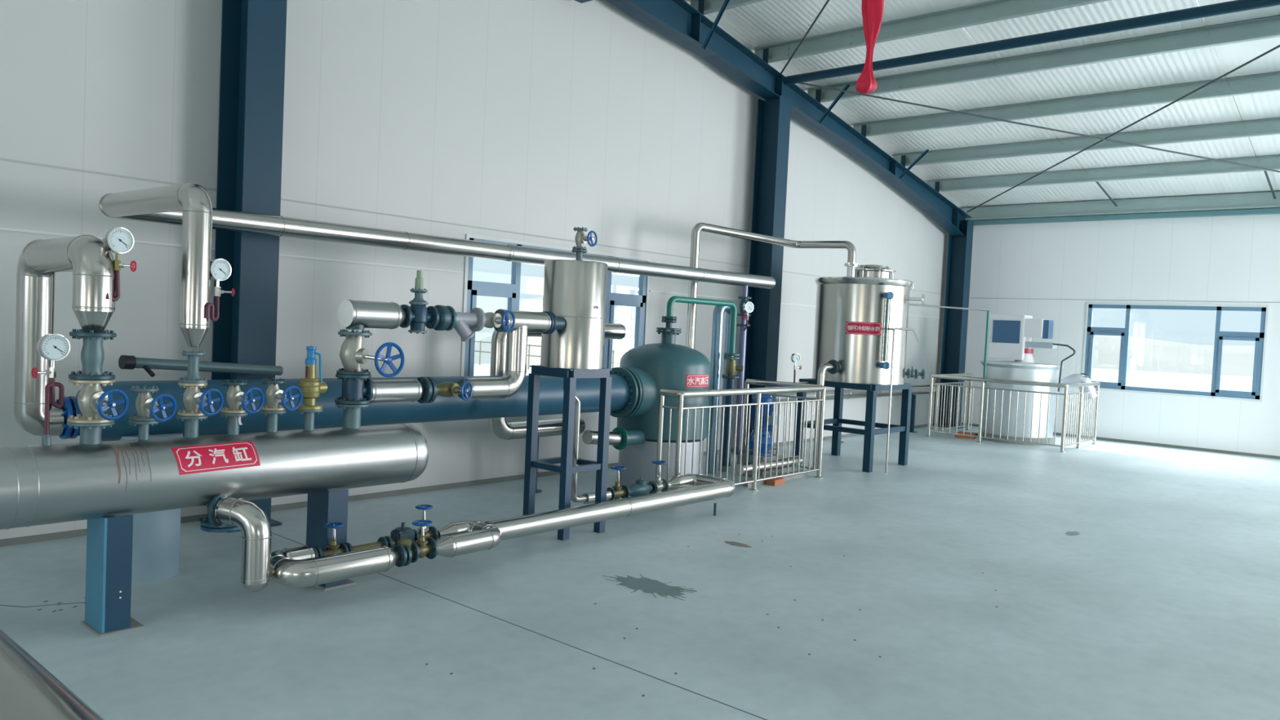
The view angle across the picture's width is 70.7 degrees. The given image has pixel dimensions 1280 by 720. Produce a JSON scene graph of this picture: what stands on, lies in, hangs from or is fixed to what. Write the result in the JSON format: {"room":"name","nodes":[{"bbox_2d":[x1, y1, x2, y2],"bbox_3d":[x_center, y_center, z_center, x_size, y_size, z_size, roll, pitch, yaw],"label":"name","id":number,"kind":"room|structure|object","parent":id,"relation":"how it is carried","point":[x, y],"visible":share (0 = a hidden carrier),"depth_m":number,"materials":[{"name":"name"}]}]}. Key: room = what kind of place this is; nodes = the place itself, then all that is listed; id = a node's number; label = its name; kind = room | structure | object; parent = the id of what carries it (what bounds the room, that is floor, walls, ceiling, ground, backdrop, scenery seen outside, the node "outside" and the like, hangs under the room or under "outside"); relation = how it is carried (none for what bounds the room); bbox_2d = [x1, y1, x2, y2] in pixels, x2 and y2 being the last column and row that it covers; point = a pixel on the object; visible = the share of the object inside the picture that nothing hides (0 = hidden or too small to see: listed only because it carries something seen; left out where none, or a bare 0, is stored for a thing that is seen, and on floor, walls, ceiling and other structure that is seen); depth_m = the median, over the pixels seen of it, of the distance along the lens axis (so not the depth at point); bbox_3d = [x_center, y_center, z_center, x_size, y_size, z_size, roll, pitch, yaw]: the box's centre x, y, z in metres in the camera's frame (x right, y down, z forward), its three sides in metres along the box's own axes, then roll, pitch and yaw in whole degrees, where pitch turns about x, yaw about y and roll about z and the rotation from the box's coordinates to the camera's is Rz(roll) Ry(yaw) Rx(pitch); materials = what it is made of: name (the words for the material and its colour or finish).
{"room":"boiler room","nodes":[
{"label":"boiler room","id":0,"kind":"room"},
{"bbox_2d":[0,0,961,539],"bbox_3d":[-1.444,-1.999,8.989,0.100,6.488,23.700,5,3,41],"label":"wall","id":1,"kind":"structure","parent":0,"point":[551,118],"depth_m":8.35,"materials":[{"name":"paint"}]},
{"bbox_2d":[0,226,462,273],"bbox_3d":[-5.459,-0.859,4.366,0.012,0.017,11.460,5,3,41],"label":"trim","id":2,"kind":"structure","parent":1,"relation":"attached to","point":[1,228],"depth_m":7.33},
{"bbox_2d":[0,422,937,546],"bbox_3d":[-1.549,1.220,9.070,0.020,0.045,23.700,5,3,41],"label":"baseboard","id":3,"kind":"structure","parent":1,"relation":"attached to","point":[82,532],"depth_m":8.07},
{"bbox_2d":[0,157,945,294],"bbox_3d":[-1.437,-1.294,8.981,0.006,0.013,23.700,5,3,41],"label":"trim","id":4,"kind":"structure","parent":1,"relation":"attached to","point":[1,158],"depth_m":7.91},
{"bbox_2d":[460,233,650,376],"bbox_3d":[-0.840,-0.434,9.797,0.085,1.570,2.750,5,3,41],"label":"window","id":5,"kind":"structure","parent":1,"relation":"in","point":[472,289],"depth_m":9.25,"materials":[{"name":"metal"}]},
{"bbox_2d":[0,424,1279,719],"bbox_3d":[4.489,1.819,3.847,16.230,0.200,23.900,5,3,41],"label":"floor","id":6,"kind":"structure","parent":0,"point":[1164,604],"depth_m":5.34,"materials":[{"name":"concrete"}]},
{"bbox_2d":[0,628,104,719],"bbox_3d":[-0.909,0.541,1.296,3.800,0.187,0.187,5,3,41],"label":"insulated pipe","id":7,"kind":"object","parent":6,"relation":"on","point":[28,691],"visible":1,"depth_m":1.25,"materials":[{"name":"metal"}]},
{"bbox_2d":[0,403,428,637],"bbox_3d":[-2.934,0.803,4.261,0.387,1.108,4.410,5,3,41],"label":"header","id":8,"kind":"object","parent":6,"relation":"on","point":[94,480],"visible":0.82,"depth_m":4.65,"materials":[{"name":"metal"}]},
{"bbox_2d":[31,333,70,445],"bbox_3d":[-2.835,0.145,4.337,0.061,0.545,0.148,4,3,34],"label":"pressure gauge","id":9,"kind":"object","parent":8,"relation":"on","point":[52,347],"visible":1,"depth_m":4.32,"materials":[{"name":"silver metal"}]},
{"bbox_2d":[66,378,128,423],"bbox_3d":[-2.673,0.201,4.438,0.291,0.236,0.217,5,3,41],"label":"valve","id":10,"kind":"object","parent":8,"relation":"on","point":[92,401],"visible":0.94,"depth_m":4.40,"materials":[{"name":"silver metal"}]},
{"bbox_2d":[68,328,116,380],"bbox_3d":[-2.703,-0.022,4.453,0.200,0.254,0.200,5,3,41],"label":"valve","id":11,"kind":"object","parent":10,"relation":"on","point":[92,353],"visible":0.92,"depth_m":4.41,"materials":[{"name":"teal metal"}]},
{"bbox_2d":[13,235,115,436],"bbox_3d":[-3.065,-0.090,4.782,1.170,1.118,0.228,5,3,44],"label":"insulated pipe","id":12,"kind":"object","parent":11,"relation":"attached to","point":[91,264],"visible":0.92,"depth_m":5.01,"materials":[{"name":"metal"}]},
{"bbox_2d":[102,226,137,301],"bbox_3d":[-2.575,-0.472,4.464,0.109,0.369,0.144,5,3,41],"label":"pressure gauge","id":13,"kind":"object","parent":12,"relation":"attached to","point":[118,240],"visible":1,"depth_m":4.46,"materials":[{"name":"silver metal"}]},
{"bbox_2d":[128,385,177,422],"bbox_3d":[-2.512,0.229,4.625,0.228,0.182,0.147,4,2,26],"label":"valve","id":14,"kind":"object","parent":8,"relation":"on","point":[145,406],"visible":1,"depth_m":4.61,"materials":[{"name":"silver metal"}]},
{"bbox_2d":[177,382,223,416],"bbox_3d":[-2.356,0.210,4.807,0.232,0.193,0.147,4,2,26],"label":"valve","id":15,"kind":"object","parent":8,"relation":"on","point":[193,399],"visible":0.93,"depth_m":4.79,"materials":[{"name":"silver metal"}]},
{"bbox_2d":[177,350,207,383],"bbox_3d":[-2.389,0.039,4.822,0.140,0.180,0.140,5,3,41],"label":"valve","id":16,"kind":"object","parent":15,"relation":"on","point":[193,376],"visible":0.99,"depth_m":4.79,"materials":[{"name":"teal metal"}]},
{"bbox_2d":[98,182,511,346],"bbox_3d":[-1.844,-0.553,6.429,1.498,0.895,3.293,5,3,41],"label":"insulated pipe","id":17,"kind":"object","parent":16,"relation":"on","point":[188,205],"visible":1,"depth_m":5.47,"materials":[{"name":"metal"}]},
{"bbox_2d":[204,258,234,321],"bbox_3d":[-2.276,-0.377,4.866,0.075,0.341,0.173,4,3,32],"label":"pressure gauge","id":18,"kind":"object","parent":17,"relation":"attached to","point":[220,269],"visible":0.98,"depth_m":4.86,"materials":[{"name":"silver metal"}]},
{"bbox_2d":[506,244,775,288],"bbox_3d":[0.198,-0.945,9.483,0.155,0.155,4.005,5,3,44],"label":"insulated pipe","id":19,"kind":"object","parent":17,"relation":"attached to","point":[520,254],"visible":0.94,"depth_m":9.31,"materials":[{"name":"metal"}]},
{"bbox_2d":[733,285,751,454],"bbox_3d":[1.190,0.116,10.605,0.160,1.990,0.160,5,3,41],"label":"pipe","id":20,"kind":"object","parent":19,"relation":"attached to","point":[744,298],"visible":0.84,"depth_m":10.57,"materials":[{"name":"metal"}]},
{"bbox_2d":[205,494,271,591],"bbox_3d":[-2.151,0.970,4.837,0.425,0.515,0.232,3,2,-4],"label":"insulated pipe","id":21,"kind":"object","parent":8,"relation":"attached to","point":[253,522],"visible":0.95,"depth_m":4.76,"materials":[{"name":"metal"}]},
{"bbox_2d":[269,544,400,587],"bbox_3d":[-1.784,1.156,5.177,0.435,0.155,0.734,5,3,41],"label":"insulated pipe","id":22,"kind":"object","parent":21,"relation":"attached to","point":[298,566],"visible":0.94,"depth_m":5.01,"materials":[{"name":"metal"}]},
{"bbox_2d":[393,537,413,567],"bbox_3d":[-1.406,1.153,5.399,0.132,0.156,0.154,5,3,41],"label":"joint","id":23,"kind":"object","parent":22,"relation":"attached to","point":[404,546],"visible":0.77,"depth_m":5.36,"materials":[{"name":"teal metal"}]},
{"bbox_2d":[410,520,438,562],"bbox_3d":[-1.328,1.102,5.485,0.132,0.239,0.167,5,3,41],"label":"valve","id":24,"kind":"object","parent":23,"relation":"attached to","point":[422,548],"visible":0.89,"depth_m":5.47,"materials":[{"name":"gold metal"}]},
{"bbox_2d":[220,379,264,413],"bbox_3d":[-2.207,0.208,4.976,0.228,0.187,0.147,4,2,26],"label":"valve","id":25,"kind":"object","parent":8,"relation":"on","point":[235,397],"visible":0.99,"depth_m":4.96,"materials":[{"name":"silver metal"}]},
{"bbox_2d":[260,377,302,411],"bbox_3d":[-2.059,0.203,5.146,0.228,0.187,0.147,4,2,26],"label":"valve","id":26,"kind":"object","parent":8,"relation":"on","point":[274,395],"visible":0.98,"depth_m":5.13,"materials":[{"name":"silver metal"}]},
{"bbox_2d":[297,346,327,409],"bbox_3d":[-1.938,0.101,5.348,0.150,0.370,0.185,5,3,41],"label":"valve","id":27,"kind":"object","parent":8,"relation":"on","point":[310,386],"visible":0.98,"depth_m":5.31,"materials":[{"name":"gold metal"}]},
{"bbox_2d":[334,373,373,404],"bbox_3d":[-1.767,0.175,5.553,0.210,0.204,0.210,5,3,41],"label":"pipe tee","id":28,"kind":"object","parent":8,"relation":"on","point":[356,388],"visible":0.89,"depth_m":5.50,"materials":[{"name":"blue metal"}]},
{"bbox_2d":[336,328,404,377],"bbox_3d":[-1.664,-0.038,5.528,0.389,0.284,0.200,3,2,11],"label":"valve","id":29,"kind":"object","parent":28,"relation":"on","point":[353,354],"visible":0.98,"depth_m":5.49,"materials":[{"name":"silver metal"}]},
{"bbox_2d":[337,299,406,329],"bbox_3d":[-1.661,-0.278,5.634,0.175,0.182,0.401,5,3,41],"label":"insulated pipe","id":30,"kind":"object","parent":29,"relation":"on","point":[352,314],"visible":1,"depth_m":5.54,"materials":[{"name":"metal"}]},
{"bbox_2d":[399,270,439,333],"bbox_3d":[-1.443,-0.378,5.877,0.150,0.412,0.252,5,3,41],"label":"valve","id":31,"kind":"object","parent":30,"relation":"attached to","point":[419,316],"visible":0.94,"depth_m":5.84,"materials":[{"name":"blue metal"}]},
{"bbox_2d":[369,378,425,403],"bbox_3d":[-1.573,0.197,5.779,0.153,0.153,0.405,5,3,41],"label":"insulated pipe","id":32,"kind":"object","parent":28,"relation":"attached to","point":[384,390],"visible":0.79,"depth_m":5.72,"materials":[{"name":"metal"}]},
{"bbox_2d":[417,376,438,403],"bbox_3d":[-1.418,0.198,5.959,0.176,0.176,0.093,5,3,41],"label":"joint","id":33,"kind":"object","parent":32,"relation":"attached to","point":[430,385],"visible":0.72,"depth_m":5.91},
{"bbox_2d":[344,535,395,551],"bbox_3d":[-1.653,1.148,5.542,0.100,0.100,0.377,5,3,41],"label":"pipe union","id":34,"kind":"object","parent":8,"relation":"attached to","point":[386,540],"visible":0.49,"depth_m":5.56,"materials":[{"name":"gold metal"}]},
{"bbox_2d":[322,522,349,555],"bbox_3d":[-1.815,1.084,5.349,0.111,0.227,0.156,5,3,41],"label":"valve","id":35,"kind":"object","parent":34,"relation":"attached to","point":[333,548],"visible":0.76,"depth_m":5.33,"materials":[{"name":"gold metal"}]},
{"bbox_2d":[199,0,287,532],"bbox_3d":[-2.939,-1.767,6.824,0.520,6.048,0.410,5,3,41],"label":"steel column","id":36,"kind":"structure","parent":6,"relation":"on","point":[253,51],"depth_m":6.78,"materials":[{"name":"metal"}]},
{"bbox_2d":[573,0,971,236],"bbox_3d":[1.171,-3.618,11.360,0.300,2.548,15.700,5,3,41],"label":"rafter","id":37,"kind":"object","parent":36,"relation":"attached to","point":[677,20],"depth_m":12.04,"materials":[{"name":"blue metal"}]},
{"bbox_2d":[687,0,765,15],"bbox_3d":[6.605,-3.798,5.782,15.930,0.200,0.070,5,3,41],"label":"purlin","id":38,"kind":"structure","parent":37,"relation":"on","point":[710,6],"depth_m":10.72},
{"bbox_2d":[752,0,1111,62],"bbox_3d":[7.530,-3.575,6.872,15.930,0.200,0.070,5,3,41],"label":"purlin","id":39,"kind":"structure","parent":37,"relation":"on","point":[1002,10],"depth_m":10.51,"materials":[{"name":"metal"}]},
{"bbox_2d":[782,0,1279,85],"bbox_3d":[7.831,-3.272,6.987,15.590,0.112,0.112,5,3,41],"label":"tie beam","id":40,"kind":"structure","parent":37,"relation":"attached to","point":[1237,6],"depth_m":9.83,"materials":[{"name":"blue metal"}]},
{"bbox_2d":[798,82,1279,173],"bbox_3d":[6.457,-3.067,12.537,8.948,1.008,0.024,2,2,-5],"label":"rod","id":41,"kind":"object","parent":37,"relation":"attached to","point":[803,83],"visible":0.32,"depth_m":12.44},
{"bbox_2d":[805,15,1279,102],"bbox_3d":[8.436,-3.356,7.939,15.930,0.200,0.070,5,3,41],"label":"purlin","id":42,"kind":"structure","parent":37,"relation":"on","point":[1265,28],"depth_m":10.74,"materials":[{"name":"metal"}]},
{"bbox_2d":[852,72,1279,136],"bbox_3d":[9.361,-3.133,9.028,15.930,0.200,0.070,5,3,41],"label":"purlin","id":43,"kind":"structure","parent":37,"relation":"on","point":[1268,82],"depth_m":12.02,"materials":[{"name":"metal"}]},
{"bbox_2d":[892,118,1279,166],"bbox_3d":[10.299,-2.907,10.133,15.930,0.200,0.070,5,3,41],"label":"purlin","id":44,"kind":"structure","parent":37,"relation":"on","point":[1265,126],"depth_m":13.20,"materials":[{"name":"metal"}]},
{"bbox_2d":[926,155,1279,191],"bbox_3d":[11.231,-2.682,11.231,15.930,0.200,0.070,5,3,41],"label":"purlin","id":45,"kind":"structure","parent":37,"relation":"on","point":[1273,162],"depth_m":14.42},
{"bbox_2d":[72,366,657,582],"bbox_3d":[-1.638,0.684,7.149,0.510,1.250,5.075,5,3,41],"label":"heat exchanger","id":46,"kind":"object","parent":6,"relation":"on","point":[156,538],"visible":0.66,"depth_m":6.23,"materials":[{"name":"blue paint"}]},
{"bbox_2d":[55,395,79,439],"bbox_3d":[-3.335,0.335,5.256,0.250,0.250,0.100,5,3,41],"label":"joint","id":47,"kind":"object","parent":46,"relation":"attached to","point":[69,403],"visible":0.6,"depth_m":5.20,"materials":[{"name":"blue metal"}]},
{"bbox_2d":[118,355,283,377],"bbox_3d":[-2.937,0.043,6.161,0.147,0.152,1.146,4,3,33],"label":"pipe","id":48,"kind":"object","parent":46,"relation":"attached to","point":[125,362],"visible":1,"depth_m":6.04,"materials":[{"name":"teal metal"}]},
{"bbox_2d":[271,532,767,719],"bbox_3d":[2.815,1.714,1.879,16.000,0.001,0.008,5,3,41],"label":"joint","id":49,"kind":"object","parent":6,"relation":"in","point":[272,532],"depth_m":4.57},
{"bbox_2d":[535,437,542,493],"bbox_3d":[-1.013,1.014,8.752,0.140,0.530,0.140,5,3,41],"label":"stand","id":50,"kind":"object","parent":6,"relation":"on","point":[537,491],"visible":0.37,"depth_m":8.74,"materials":[{"name":"blue metal"}]},
{"bbox_2d":[488,323,626,439],"bbox_3d":[-0.792,0.181,8.871,0.171,1.136,1.715,5,3,41],"label":"insulated pipe","id":51,"kind":"object","parent":50,"relation":"on","point":[500,428],"visible":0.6,"depth_m":8.37,"materials":[{"name":"metal"}]},
{"bbox_2d":[522,248,612,540],"bbox_3d":[-0.547,0.243,7.122,0.503,2.234,0.503,5,3,41],"label":"tank","id":52,"kind":"object","parent":6,"relation":"on","point":[575,291],"visible":0.93,"depth_m":6.91,"materials":[{"name":"metal"}]},
{"bbox_2d":[542,311,564,333],"bbox_3d":[-0.662,-0.279,6.789,0.170,0.170,0.178,5,3,41],"label":"joint","id":53,"kind":"object","parent":52,"relation":"attached to","point":[557,322],"visible":0.52,"depth_m":6.72,"materials":[{"name":"blue metal"}]},
{"bbox_2d":[502,309,551,333],"bbox_3d":[-0.849,-0.279,6.572,0.163,0.163,0.410,5,3,41],"label":"insulated pipe","id":54,"kind":"object","parent":53,"relation":"attached to","point":[535,322],"visible":0.72,"depth_m":6.55,"materials":[{"name":"metal"}]},
{"bbox_2d":[462,325,528,399],"bbox_3d":[-1.024,0.014,6.398,0.159,0.529,0.539,5,3,41],"label":"insulated pipe","id":55,"kind":"object","parent":54,"relation":"attached to","point":[487,388],"visible":0.82,"depth_m":6.46,"materials":[{"name":"metal"}]},
{"bbox_2d":[436,378,472,400],"bbox_3d":[-1.260,0.201,6.066,0.239,0.140,0.289,5,3,41],"label":"valve","id":56,"kind":"object","parent":55,"relation":"attached to","point":[463,388],"visible":0.96,"depth_m":6.04,"materials":[{"name":"gold metal"}]},
{"bbox_2d":[484,309,515,332],"bbox_3d":[-1.015,-0.277,6.306,0.262,0.164,0.221,5,3,41],"label":"valve","id":57,"kind":"object","parent":54,"relation":"attached to","point":[500,320],"visible":0.95,"depth_m":6.28,"materials":[{"name":"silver metal"}]},
{"bbox_2d":[453,307,485,342],"bbox_3d":[-1.205,-0.244,6.165,0.164,0.238,0.269,5,3,41],"label":"y-strainer","id":58,"kind":"object","parent":57,"relation":"attached to","point":[475,319],"visible":0.94,"depth_m":6.15,"materials":[{"name":"grey paint"}]},
{"bbox_2d":[433,305,457,330],"bbox_3d":[-1.323,-0.281,6.024,0.170,0.169,0.141,5,3,41],"label":"joint","id":59,"kind":"object","parent":58,"relation":"attached to","point":[447,317],"visible":0.87,"depth_m":5.97,"materials":[{"name":"green paint"}]},
{"bbox_2d":[563,377,586,502],"bbox_3d":[-0.525,0.610,7.275,0.279,1.107,0.056,1,3,-45],"label":"drain pipe","id":60,"kind":"object","parent":52,"relation":"attached to","point":[575,498],"visible":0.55,"depth_m":7.26,"materials":[{"name":"metal"}]},
{"bbox_2d":[582,488,613,503],"bbox_3d":[-0.350,1.136,7.505,0.090,0.089,0.300,5,3,41],"label":"pipe","id":61,"kind":"object","parent":60,"relation":"attached to","point":[590,495],"visible":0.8,"depth_m":7.41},
{"bbox_2d":[606,465,629,501],"bbox_3d":[-0.193,1.052,7.679,0.137,0.289,0.216,5,3,41],"label":"valve","id":62,"kind":"object","parent":61,"relation":"attached to","point":[619,491],"visible":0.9,"depth_m":7.67,"materials":[{"name":"gold metal"}]},
{"bbox_2d":[572,226,597,249],"bbox_3d":[-0.442,-0.950,7.080,0.184,0.180,0.125,4,3,34],"label":"valve","id":63,"kind":"object","parent":52,"relation":"on","point":[580,238],"visible":0.99,"depth_m":7.06,"materials":[{"name":"silver metal"}]},
{"bbox_2d":[484,473,735,540],"bbox_3d":[-0.237,1.149,7.303,0.586,0.151,2.923,5,3,41],"label":"insulated pipe","id":64,"kind":"object","parent":6,"relation":"on","point":[688,488],"visible":0.9,"depth_m":7.00,"materials":[{"name":"metal"}]},
{"bbox_2d":[436,520,502,557],"bbox_3d":[-1.188,1.158,5.864,0.417,0.141,0.581,5,3,41],"label":"insulated pipe","id":65,"kind":"object","parent":64,"relation":"attached to","point":[468,536],"visible":0.97,"depth_m":5.78,"materials":[{"name":"metal"}]},
{"bbox_2d":[413,525,438,542],"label":"valve","id":66,"kind":"object","parent":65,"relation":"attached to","point":[431,531],"depth_m":5.84,"materials":[{"name":"gold metal"}]},
{"bbox_2d":[390,522,415,544],"bbox_3d":[-1.502,1.105,5.713,0.100,0.157,0.130,5,3,41],"label":"trap","id":67,"kind":"object","parent":66,"relation":"attached to","point":[402,531],"visible":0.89,"depth_m":5.68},
{"bbox_3d":[0.238,1.138,8.186,0.060,0.060,0.080,5,3,41],"label":"pipe nipple","id":68,"kind":"object","parent":64,"relation":"attached to","visible":0},
{"bbox_2d":[648,460,669,493],"bbox_3d":[0.167,1.053,8.095,0.137,0.289,0.186,5,3,41],"label":"valve","id":69,"kind":"object","parent":68,"relation":"attached to","point":[659,485],"visible":0.87,"depth_m":8.08,"materials":[{"name":"silver metal"}]},
{"bbox_2d":[628,476,653,497],"bbox_3d":[-0.005,1.104,7.901,0.110,0.174,0.340,5,3,41],"label":"trap","id":70,"kind":"object","parent":69,"relation":"attached to","point":[640,487],"visible":0.91,"depth_m":7.86,"materials":[{"name":"green paint"}]},
{"bbox_2d":[604,573,697,599],"bbox_3d":[0.047,1.440,5.754,0.693,0.001,0.386,5,3,41],"label":"stain","id":71,"kind":"object","parent":6,"relation":"on","point":[646,584],"depth_m":5.74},
{"bbox_2d":[612,327,711,493],"bbox_3d":[0.147,0.492,9.199,0.945,1.648,1.229,5,3,41],"label":"tank","id":72,"kind":"object","parent":6,"relation":"on","point":[671,366],"visible":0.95,"depth_m":8.92,"materials":[{"name":"metal"}]},
{"bbox_2d":[582,430,622,445],"bbox_3d":[-0.353,0.737,8.540,0.137,0.172,0.432,5,3,41],"label":"insulated pipe","id":73,"kind":"object","parent":72,"relation":"attached to","point":[589,437],"visible":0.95,"depth_m":8.41,"materials":[{"name":"metal"}]},
{"bbox_2d":[661,296,739,359],"bbox_3d":[0.677,-0.335,9.741,0.180,0.659,1.320,5,3,41],"label":"pipe","id":74,"kind":"object","parent":72,"relation":"attached to","point":[669,319],"visible":1,"depth_m":9.81,"materials":[{"name":"metal"}]},
{"bbox_2d":[705,305,731,474],"bbox_3d":[0.944,0.310,10.460,0.124,1.992,0.384,5,3,41],"label":"pipe","id":75,"kind":"object","parent":6,"relation":"on","point":[718,311],"visible":0.54,"depth_m":10.32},
{"bbox_2d":[722,377,734,466],"bbox_3d":[1.002,0.698,10.210,0.090,1.000,0.090,5,3,41],"label":"riser pipe","id":76,"kind":"object","parent":6,"relation":"on","point":[730,381],"visible":0.72,"depth_m":10.18,"materials":[{"name":"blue metal"}]},
{"bbox_2d":[721,359,743,379],"bbox_3d":[1.042,0.102,10.177,0.233,0.223,0.200,5,3,41],"label":"valve","id":77,"kind":"object","parent":76,"relation":"on","point":[731,367],"visible":0.98,"depth_m":10.14,"materials":[{"name":"gold metal"}]},
{"bbox_2d":[655,378,826,492],"bbox_3d":[0.830,0.792,9.790,1.160,1.068,2.760,5,3,41],"label":"railing","id":78,"kind":"object","parent":6,"relation":"on","point":[782,387],"visible":0.77,"depth_m":9.41,"materials":[{"name":"metal"}]},
{"bbox_2d":[737,395,782,477],"bbox_3d":[1.399,0.875,10.395,0.340,0.910,0.400,5,3,41],"label":"pump","id":79,"kind":"object","parent":6,"relation":"on","point":[763,398],"visible":0.59,"depth_m":10.30,"materials":[{"name":"metal"}]},
{"bbox_2d":[742,95,791,448],"bbox_3d":[1.709,-1.116,12.195,0.440,4.780,0.400,5,3,41],"label":"steel column","id":80,"kind":"structure","parent":6,"relation":"on","point":[773,117],"depth_m":12.18,"materials":[{"name":"metal"}]},
{"bbox_2d":[734,455,803,475],"bbox_3d":[1.458,1.175,10.092,0.127,0.127,1.220,5,3,41],"label":"insulated pipe","id":81,"kind":"object","parent":6,"relation":"on","point":[796,457],"visible":0.8,"depth_m":10.01,"materials":[{"name":"metal"}]},
{"bbox_2d":[685,222,858,349],"bbox_3d":[1.619,-0.113,10.849,0.960,2.870,2.310,5,3,41],"label":"pipe","id":82,"kind":"object","parent":6,"relation":"on","point":[698,228],"visible":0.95,"depth_m":10.67,"materials":[{"name":"silver metal"}]},
{"bbox_2d":[795,264,924,472],"bbox_3d":[2.929,0.052,11.679,1.454,2.600,1.238,5,3,41],"label":"water tank","id":83,"kind":"object","parent":6,"relation":"on","point":[855,312],"visible":1,"depth_m":11.25,"materials":[{"name":"metal"}]},
{"bbox_2d":[812,360,841,467],"bbox_3d":[2.333,0.659,11.178,0.180,1.330,0.535,5,3,41],"label":"outlet elbow","id":84,"kind":"object","parent":83,"relation":"attached to","point":[833,366],"visible":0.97,"depth_m":10.99,"materials":[{"name":"metal"}]},
{"bbox_2d":[884,328,894,472],"bbox_3d":[3.014,0.492,11.125,0.022,1.771,0.244,2,2,-24],"label":"pipe","id":85,"kind":"object","parent":83,"relation":"attached to","point":[893,329],"visible":0.98,"depth_m":11.02,"materials":[{"name":"metal"}]},
{"bbox_2d":[894,327,919,345],"bbox_3d":[3.314,-0.294,11.204,0.330,0.207,0.042,3,2,14],"label":"pipe","id":86,"kind":"object","parent":83,"relation":"on","point":[899,331],"depth_m":11.27,"materials":[{"name":"silver metal"}]},
{"bbox_2d":[909,395,916,432],"bbox_3d":[4.851,0.951,16.030,0.140,0.660,0.140,5,3,41],"label":"stand","id":87,"kind":"object","parent":6,"relation":"on","point":[913,397],"visible":0.86,"depth_m":16.01,"materials":[{"name":"blue metal"}]},
{"bbox_2d":[775,384,936,401],"bbox_3d":[3.581,0.527,14.524,0.177,0.177,5.540,5,3,41],"label":"insulated pipe","id":88,"kind":"object","parent":87,"relation":"on","point":[848,393],"visible":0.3,"depth_m":14.25,"materials":[{"name":"metal"}]},
{"bbox_2d":[908,303,989,441],"bbox_3d":[4.516,0.262,13.502,0.125,2.193,3.734,5,3,41],"label":"pipe","id":89,"kind":"object","parent":6,"relation":"on","point":[913,304],"visible":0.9,"depth_m":14.86,"materials":[{"name":"metal"}]},
{"bbox_2d":[936,219,973,428],"bbox_3d":[6.053,-0.686,17.256,0.440,3.950,0.420,5,3,41],"label":"steel column","id":90,"kind":"structure","parent":6,"relation":"on","point":[959,248],"depth_m":17.25,"materials":[{"name":"metal"}]},
{"bbox_2d":[925,373,1100,452],"bbox_3d":[6.386,0.841,15.430,2.270,1.068,1.900,5,3,41],"label":"railing","id":91,"kind":"object","parent":6,"relation":"on","point":[961,376],"visible":0.99,"depth_m":14.87,"materials":[{"name":"metal"}]},
{"bbox_2d":[980,314,1097,445],"bbox_3d":[6.646,0.324,15.207,1.751,2.140,1.300,5,3,41],"label":"tank","id":92,"kind":"object","parent":6,"relation":"on","point":[1010,335],"visible":0.89,"depth_m":14.98,"materials":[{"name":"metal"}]},
{"bbox_3d":[6.125,-1.424,7.334,0.200,6.168,16.100,5,3,41],"label":"beam","id":93,"kind":"structure","parent":6,"relation":"on","visible":0},
{"bbox_2d":[966,44,1279,213],"bbox_3d":[6.482,-3.083,12.549,0.024,0.985,8.827,3,2,-4],"label":"rod","id":94,"kind":"object","parent":93,"relation":"attached to","point":[1278,46],"visible":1,"depth_m":11.64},
{"bbox_2d":[684,0,1279,208],"bbox_3d":[4.745,-3.672,3.642,16.230,2.333,23.900,5,3,41],"label":"ceiling","id":95,"kind":"structure","parent":0,"point":[766,23],"depth_m":11.99,"materials":[{"name":"metal"}]},
{"bbox_2d":[855,0,884,93],"bbox_3d":[1.324,-2.951,4.946,0.130,2.954,0.097,4,2,24],"label":"cloth","id":96,"kind":"object","parent":95,"relation":"hanging from","point":[872,10],"visible":1,"depth_m":4.97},
{"bbox_2d":[961,191,1279,220],"bbox_3d":[12.313,-2.387,12.509,15.930,0.240,0.080,5,3,41],"label":"roof beam","id":97,"kind":"structure","parent":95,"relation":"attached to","point":[1252,200],"depth_m":15.77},
{"bbox_2d":[961,207,1279,456],"bbox_3d":[12.377,-0.390,12.764,16.030,4.280,0.100,5,3,41],"label":"wall","id":98,"kind":"structure","parent":0,"point":[1233,258],"depth_m":15.84,"materials":[{"name":"paint"}]},
{"bbox_2d":[961,422,1279,458],"bbox_3d":[12.247,1.724,12.791,16.010,0.045,0.020,5,3,41],"label":"baseboard","id":99,"kind":"structure","parent":98,"relation":"attached to","point":[972,424],"depth_m":15.41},
{"bbox_2d":[973,208,1279,225],"bbox_3d":[12.407,-2.215,12.572,15.850,0.080,0.120,5,3,41],"label":"eave girt","id":100,"kind":"object","parent":98,"relation":"attached to","point":[1269,211],"visible":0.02,"depth_m":15.77,"materials":[{"name":"teal paint"}]},
{"bbox_2d":[1081,302,1269,401],"bbox_3d":[9.132,-0.183,15.540,2.740,1.570,0.085,5,3,41],"label":"window","id":101,"kind":"structure","parent":98,"relation":"in","point":[1260,338],"depth_m":15.25,"materials":[{"name":"metal"}]},
{"label":"outside","id":102,"kind":"structure","parent":0,"visible":0},
{"bbox_2d":[473,337,1253,391],"bbox_3d":[17.512,0.946,50.956,240.000,0.250,220.000,5,3,41],"label":"ground","id":103,"kind":"structure","parent":102,"point":[1170,380],"depth_m":58.94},
{"bbox_2d":[474,295,507,364],"bbox_3d":[-11.847,-1.592,36.691,6.000,3.150,12.000,5,3,41],"label":"outbuilding","id":104,"kind":"structure","parent":103,"relation":"on","point":[487,304],"depth_m":38.29,"materials":[{"name":"white ceramic"}]},
{"bbox_2d":[519,296,635,338],"bbox_3d":[-34.715,-6.863,106.579,39.273,6.450,138.925,5,3,41],"label":"sky","id":105,"kind":"structure","parent":103,"relation":"on","point":[626,317],"depth_m":139.48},
{"bbox_2d":[1092,334,1254,377],"bbox_3d":[71.365,-2.222,97.249,157.415,7.740,62.477,5,3,41],"label":"hills","id":106,"kind":"structure","parent":103,"relation":"on","point":[1144,354],"depth_m":85.49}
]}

